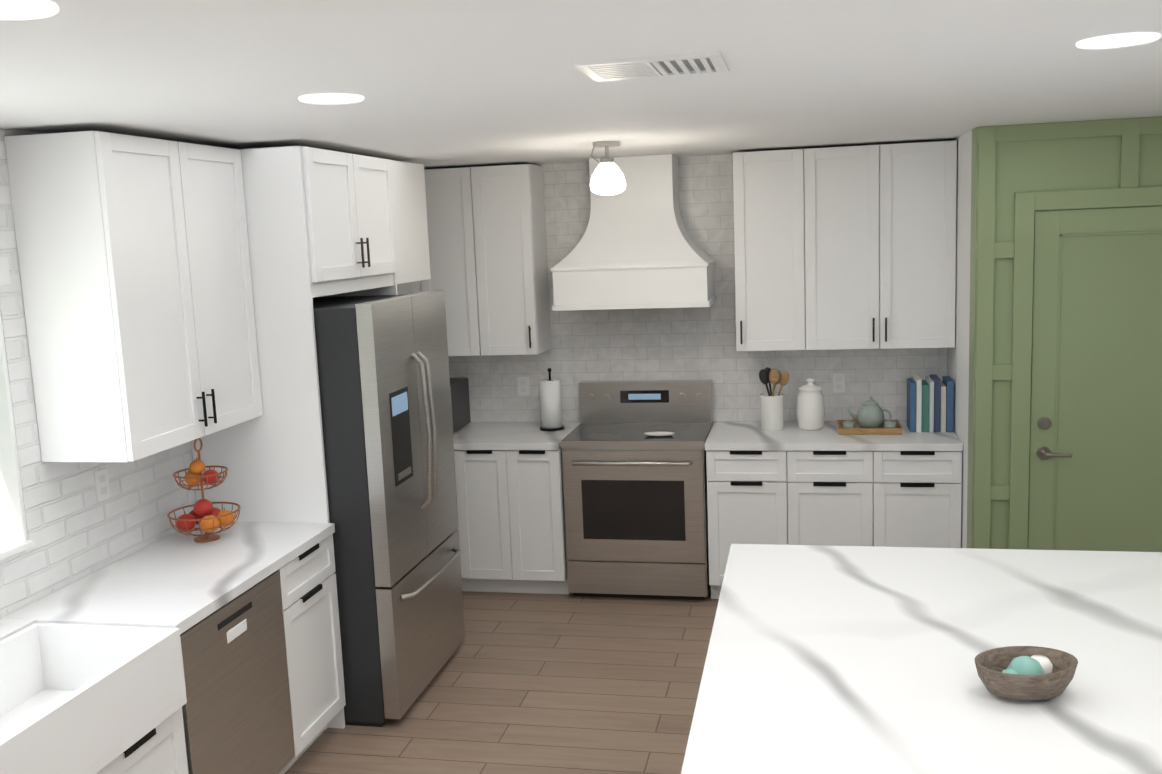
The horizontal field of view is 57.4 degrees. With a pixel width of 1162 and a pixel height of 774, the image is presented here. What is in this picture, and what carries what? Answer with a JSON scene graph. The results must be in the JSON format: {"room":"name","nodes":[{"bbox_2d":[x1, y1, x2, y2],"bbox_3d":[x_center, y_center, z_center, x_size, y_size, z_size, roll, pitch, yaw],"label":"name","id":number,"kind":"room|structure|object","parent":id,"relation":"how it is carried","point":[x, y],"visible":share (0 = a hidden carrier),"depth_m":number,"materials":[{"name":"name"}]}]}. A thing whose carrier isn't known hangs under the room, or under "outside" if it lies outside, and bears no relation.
{"room":"kitchen","nodes":[
{"label":"kitchen","id":0,"kind":"room"},
{"bbox_2d":[0,626,187,773],"bbox_3d":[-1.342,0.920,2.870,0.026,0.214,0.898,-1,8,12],"label":"sink","id":1,"kind":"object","parent":0,"relation":"attached to","point":[73,733],"depth_m":2.92,"materials":[{"name":"white ceramic"}]},
{"bbox_2d":[0,128,196,618],"bbox_3d":[-2.232,0.588,2.327,0.250,2.476,9.650,-1,8,12],"label":"brick wall","id":2,"kind":"structure","parent":0,"point":[76,531],"depth_m":3.70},
{"bbox_2d":[0,257,35,560],"bbox_3d":[-2.059,0.158,2.850,0.165,0.961,1.400,-1,8,12],"label":"liner","id":3,"kind":"object","parent":2,"relation":"attached to","point":[14,540],"visible":0.98,"depth_m":3.50,"materials":[{"name":"white"}]},
{"bbox_2d":[0,622,39,713],"bbox_3d":[-1.818,0.925,2.970,0.022,0.214,0.898,-1,8,12],"label":"sink","id":4,"kind":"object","parent":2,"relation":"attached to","point":[17,680],"depth_m":3.28,"materials":[{"name":"white ceramic"}]},
{"bbox_2d":[94,468,110,502],"bbox_3d":[-1.769,0.363,3.922,0.007,0.115,0.072,-1,8,12],"label":"outlet","id":5,"kind":"object","parent":2,"relation":"attached to","point":[102,485],"visible":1,"depth_m":3.90,"materials":[{"name":"white plastic"}]},
{"bbox_2d":[4,131,262,461],"bbox_3d":[-1.600,-0.348,3.931,0.348,1.085,0.890,-1,8,12],"label":"upper cabinet","id":6,"kind":"object","parent":2,"relation":"attached to","point":[135,268],"visible":1,"depth_m":3.56,"materials":[{"name":"white paint"}]},
{"bbox_2d":[191,146,430,728],"bbox_3d":[-1.189,0.150,5.127,0.650,2.450,1.439,-1,8,12],"label":"surround","id":7,"kind":"object","parent":2,"relation":"attached to","point":[324,223],"visible":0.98,"depth_m":4.41,"materials":[{"name":"white paint"}]},
{"bbox_2d":[36,622,167,633],"bbox_3d":[-1.493,0.857,3.344,0.462,0.214,0.022,-1,8,12],"label":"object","id":8,"kind":"structure","parent":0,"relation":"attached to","point":[88,627],"depth_m":3.33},
{"bbox_2d":[284,585,718,773],"bbox_3d":[1.808,1.820,1.679,8.400,0.100,9.650,-1,8,12],"label":"floor","id":9,"kind":"structure","parent":0,"point":[531,683],"depth_m":4.77,"materials":[{"name":"brown wood"}]},
{"bbox_2d":[100,766,107,773],"bbox_3d":[-1.683,1.420,2.780,0.617,0.655,0.578,-1,8,12],"label":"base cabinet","id":10,"kind":"object","parent":9,"relation":"on","point":[105,771],"depth_m":2.97,"materials":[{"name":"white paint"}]},
{"bbox_2d":[108,718,179,773],"bbox_3d":[-1.597,1.356,3.198,0.617,0.655,0.518,-1,8,12],"label":"base cabinet","id":11,"kind":"object","parent":9,"relation":"on","point":[154,754],"depth_m":3.20,"materials":[{"name":"white paint"}]},
{"bbox_2d":[0,558,307,773],"bbox_3d":[-1.478,1.159,3.762,0.623,0.872,0.800,-1,8,12],"label":"base cabinet","id":12,"kind":"object","parent":9,"relation":"on","point":[245,713],"depth_m":3.62,"materials":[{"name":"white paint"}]},
{"bbox_2d":[0,522,334,629],"bbox_3d":[-1.447,0.674,3.921,0.627,0.038,1.155,-1,8,12],"label":"countertop","id":13,"kind":"structure","parent":12,"relation":"on","point":[174,580],"depth_m":3.76,"materials":[{"name":"white stone"}]},
{"bbox_2d":[167,438,240,542],"bbox_3d":[-1.507,0.405,4.219,0.278,0.414,0.278,-1,8,12],"label":"fruit basket","id":14,"kind":"object","parent":13,"relation":"on","point":[206,516],"visible":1,"depth_m":4.20,"materials":[{"name":"orange metal"}]},
{"bbox_2d":[292,530,345,747],"bbox_3d":[-1.363,1.073,4.316,0.623,0.872,0.474,-1,8,12],"label":"base cabinet","id":15,"kind":"object","parent":9,"relation":"on","point":[316,585],"depth_m":4.31,"materials":[{"name":"white paint"}]},
{"bbox_2d":[313,290,464,726],"bbox_3d":[-1.094,0.500,4.907,0.916,1.815,0.900,-1,8,12],"label":"refrigerator","id":16,"kind":"object","parent":9,"relation":"on","point":[384,381],"visible":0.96,"depth_m":4.52,"materials":[{"name":"grey metal"}]},
{"bbox_2d":[453,422,580,593],"bbox_3d":[-0.633,0.721,6.400,1.208,0.910,0.658,-1,8,12],"label":"base cabinet","id":17,"kind":"object","parent":9,"relation":"on","point":[510,503],"visible":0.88,"depth_m":6.04,"materials":[{"name":"white paint"}]},
{"bbox_2d":[450,378,470,431],"bbox_3d":[-0.970,0.118,6.462,0.480,0.290,0.396,-1,8,12],"label":"countertop microwave","id":18,"kind":"object","parent":17,"relation":"on","point":[460,403],"visible":0.04,"depth_m":6.43,"materials":[{"name":"black plastic"}]},
{"bbox_2d":[540,368,564,430],"bbox_3d":[-0.179,0.069,6.309,0.150,0.368,0.150,-1,8,12],"label":"paper towel holder","id":19,"kind":"object","parent":17,"relation":"on","point":[551,404],"visible":1,"depth_m":6.27,"materials":[{"name":"white paper"}]},
{"bbox_2d":[560,380,712,599],"bbox_3d":[0.347,0.587,6.161,0.802,1.165,0.687,-1,8,12],"label":"stainless electric range","id":20,"kind":"object","parent":9,"relation":"on","point":[636,511],"visible":0.94,"depth_m":5.92,"materials":[{"name":"grey metal"}]},
{"bbox_2d":[644,432,673,435],"bbox_3d":[0.440,0.266,5.963,0.174,0.014,0.093,-1,8,12],"label":"spoon rest","id":21,"kind":"object","parent":20,"relation":"on","point":[659,433],"visible":0.98,"depth_m":5.97,"materials":[{"name":"white ceramic"}]},
{"bbox_2d":[705,421,962,598],"bbox_3d":[1.400,0.700,5.974,1.326,0.910,0.658,-1,8,12],"label":"base cabinet","id":22,"kind":"object","parent":9,"relation":"on","point":[791,483],"visible":0.77,"depth_m":5.66,"materials":[{"name":"white paint"}]},
{"bbox_2d":[759,367,789,430],"bbox_3d":[1.099,0.065,6.023,0.173,0.354,0.138,-1,8,12],"label":"utensil crock","id":23,"kind":"object","parent":22,"relation":"on","point":[771,410],"visible":1,"depth_m":5.98,"materials":[{"name":"white ceramic"}]},
{"bbox_2d":[797,378,824,430],"bbox_3d":[1.298,0.093,5.996,0.156,0.290,0.156,-1,8,12],"label":"ceramic canister","id":24,"kind":"object","parent":22,"relation":"on","point":[810,408],"visible":1,"depth_m":5.94,"materials":[{"name":"white ceramic"}]},
{"bbox_2d":[837,396,902,434],"bbox_3d":[1.599,0.146,5.895,0.340,0.190,0.270,-1,8,12],"label":"serving tray","id":25,"kind":"object","parent":22,"relation":"on","point":[869,418],"visible":1,"depth_m":5.84,"materials":[{"name":"brown wood"}]},
{"bbox_2d":[907,374,953,432],"bbox_3d":[1.924,0.089,5.849,0.226,0.290,0.211,-1,8,12],"label":"cookbooks","id":26,"kind":"object","parent":22,"relation":"on","point":[930,403],"visible":1,"depth_m":5.76,"materials":[{"name":"blue paper"}]},
{"bbox_2d":[681,544,1161,773],"bbox_3d":[1.147,1.200,2.578,1.709,0.920,2.450,-1,8,12],"label":"kitchen island","id":27,"kind":"object","parent":9,"relation":"on","point":[821,659],"visible":1,"depth_m":2.77,"materials":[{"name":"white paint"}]},
{"bbox_2d":[975,646,1077,700],"bbox_3d":[1.070,0.694,2.552,0.239,0.095,0.186,-1,8,12],"label":"dough bowl","id":28,"kind":"object","parent":27,"relation":"on","point":[1028,673],"visible":1,"depth_m":2.52,"materials":[{"name":"brown wood"}]},
{"bbox_2d":[0,0,1161,169],"bbox_3d":[1.704,-0.727,1.308,8.400,0.100,9.650,-1,8,12],"label":"ceiling","id":29,"kind":"structure","parent":0,"point":[439,84],"depth_m":2.78,"materials":[{"name":"white paint"}]},
{"bbox_2d":[0,0,58,19],"bbox_3d":[-0.962,-0.626,1.747,0.179,0.008,0.179,-1,8,12],"label":"recessed light","id":30,"kind":"object","parent":29,"relation":"in","point":[23,9],"depth_m":1.77,"materials":[{"name":"white"}]},
{"bbox_2d":[299,93,363,103],"bbox_3d":[-0.714,-0.825,3.039,0.179,0.008,0.179,-1,8,12],"label":"recessed light","id":31,"kind":"object","parent":29,"relation":"in","point":[325,98],"depth_m":3.02,"materials":[{"name":"white"}]},
{"bbox_2d":[590,141,625,194],"bbox_3d":[0.123,-1.019,4.953,0.170,0.244,0.170,-1,8,12],"label":"semi-flush ceiling light","id":32,"kind":"object","parent":29,"relation":"attached to","point":[607,178],"visible":1,"depth_m":4.90,"materials":[{"name":"white glass"}]},
{"bbox_2d":[572,52,728,81],"bbox_3d":[0.186,-0.812,2.699,0.360,0.009,0.300,-1,8,12],"label":"ceiling vent","id":33,"kind":"object","parent":29,"relation":"in","point":[660,66],"visible":1,"depth_m":2.66,"materials":[{"name":"white metal"}]},
{"bbox_2d":[1076,32,1160,48],"bbox_3d":[1.304,-0.840,2.577,0.179,0.008,0.179,-1,8,12],"label":"recessed light","id":34,"kind":"object","parent":29,"relation":"in","point":[1137,38],"depth_m":2.56,"materials":[{"name":"white"}]},
{"bbox_2d":[448,154,946,422],"bbox_3d":[0.547,-0.133,6.494,3.500,2.476,0.250,-1,8,12],"label":"tiled wall","id":35,"kind":"structure","parent":0,"point":[654,344],"depth_m":6.32,"materials":[{"name":"tile"}]},
{"bbox_2d":[397,164,550,355],"bbox_3d":[-0.750,-0.743,6.341,1.033,1.092,0.381,-1,8,12],"label":"upper cabinet","id":36,"kind":"object","parent":35,"relation":"attached to","point":[487,248],"visible":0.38,"depth_m":6.16,"materials":[{"name":"white paint"}]},
{"bbox_2d":[517,377,529,394],"bbox_3d":[-0.356,-0.005,6.567,0.072,0.115,0.007,-1,8,12],"label":"outlet","id":37,"kind":"object","parent":35,"relation":"attached to","point":[523,382],"depth_m":6.57,"materials":[{"name":"white plastic"}]},
{"bbox_2d":[550,154,715,310],"bbox_3d":[0.301,-0.879,6.040,0.880,0.846,0.500,-1,8,12],"label":"wood range hood","id":38,"kind":"object","parent":35,"relation":"attached to","point":[637,247],"visible":0.98,"depth_m":5.91,"materials":[{"name":"white paint"}]},
{"bbox_2d":[833,373,845,392],"bbox_3d":[1.504,-0.024,6.179,0.072,0.115,0.007,-1,8,12],"label":"outlet","id":39,"kind":"object","parent":35,"relation":"attached to","point":[838,383],"depth_m":6.18,"materials":[{"name":"white plastic"}]},
{"bbox_2d":[732,140,956,350],"bbox_3d":[1.447,-0.766,5.881,1.166,1.092,0.381,-1,8,12],"label":"upper cabinet","id":40,"kind":"object","parent":35,"relation":"attached to","point":[844,247],"visible":1,"depth_m":5.73,"materials":[{"name":"white paint"}]},
{"bbox_2d":[947,130,971,547],"bbox_3d":[2.081,-0.072,5.643,0.150,2.476,0.800,-1,8,12],"label":"wall","id":41,"kind":"structure","parent":0,"point":[958,364],"depth_m":5.45,"materials":[{"name":"white paint"}]},
{"bbox_2d":[967,127,1161,548],"bbox_3d":[4.261,-0.024,4.707,4.800,2.476,0.150,-1,8,12],"label":"wall","id":42,"kind":"structure","parent":0,"point":[1087,163],"depth_m":4.98,"materials":[{"name":"green paint"}]},
{"bbox_2d":[973,116,1161,549],"bbox_3d":[4.121,-0.009,4.647,4.546,2.475,0.028,-1,8,12],"label":"wall trim","id":43,"kind":"structure","parent":42,"relation":"attached to","point":[1128,192],"depth_m":5.00,"materials":[{"name":"green paint"}]},
{"bbox_2d":[1027,206,1161,551],"bbox_3d":[2.531,0.203,4.982,0.779,2.064,0.080,-1,8,12],"label":"entry door","id":44,"kind":"structure","parent":42,"relation":"in","point":[1095,469],"depth_m":5.00,"materials":[{"name":"green paint"}]}
]}

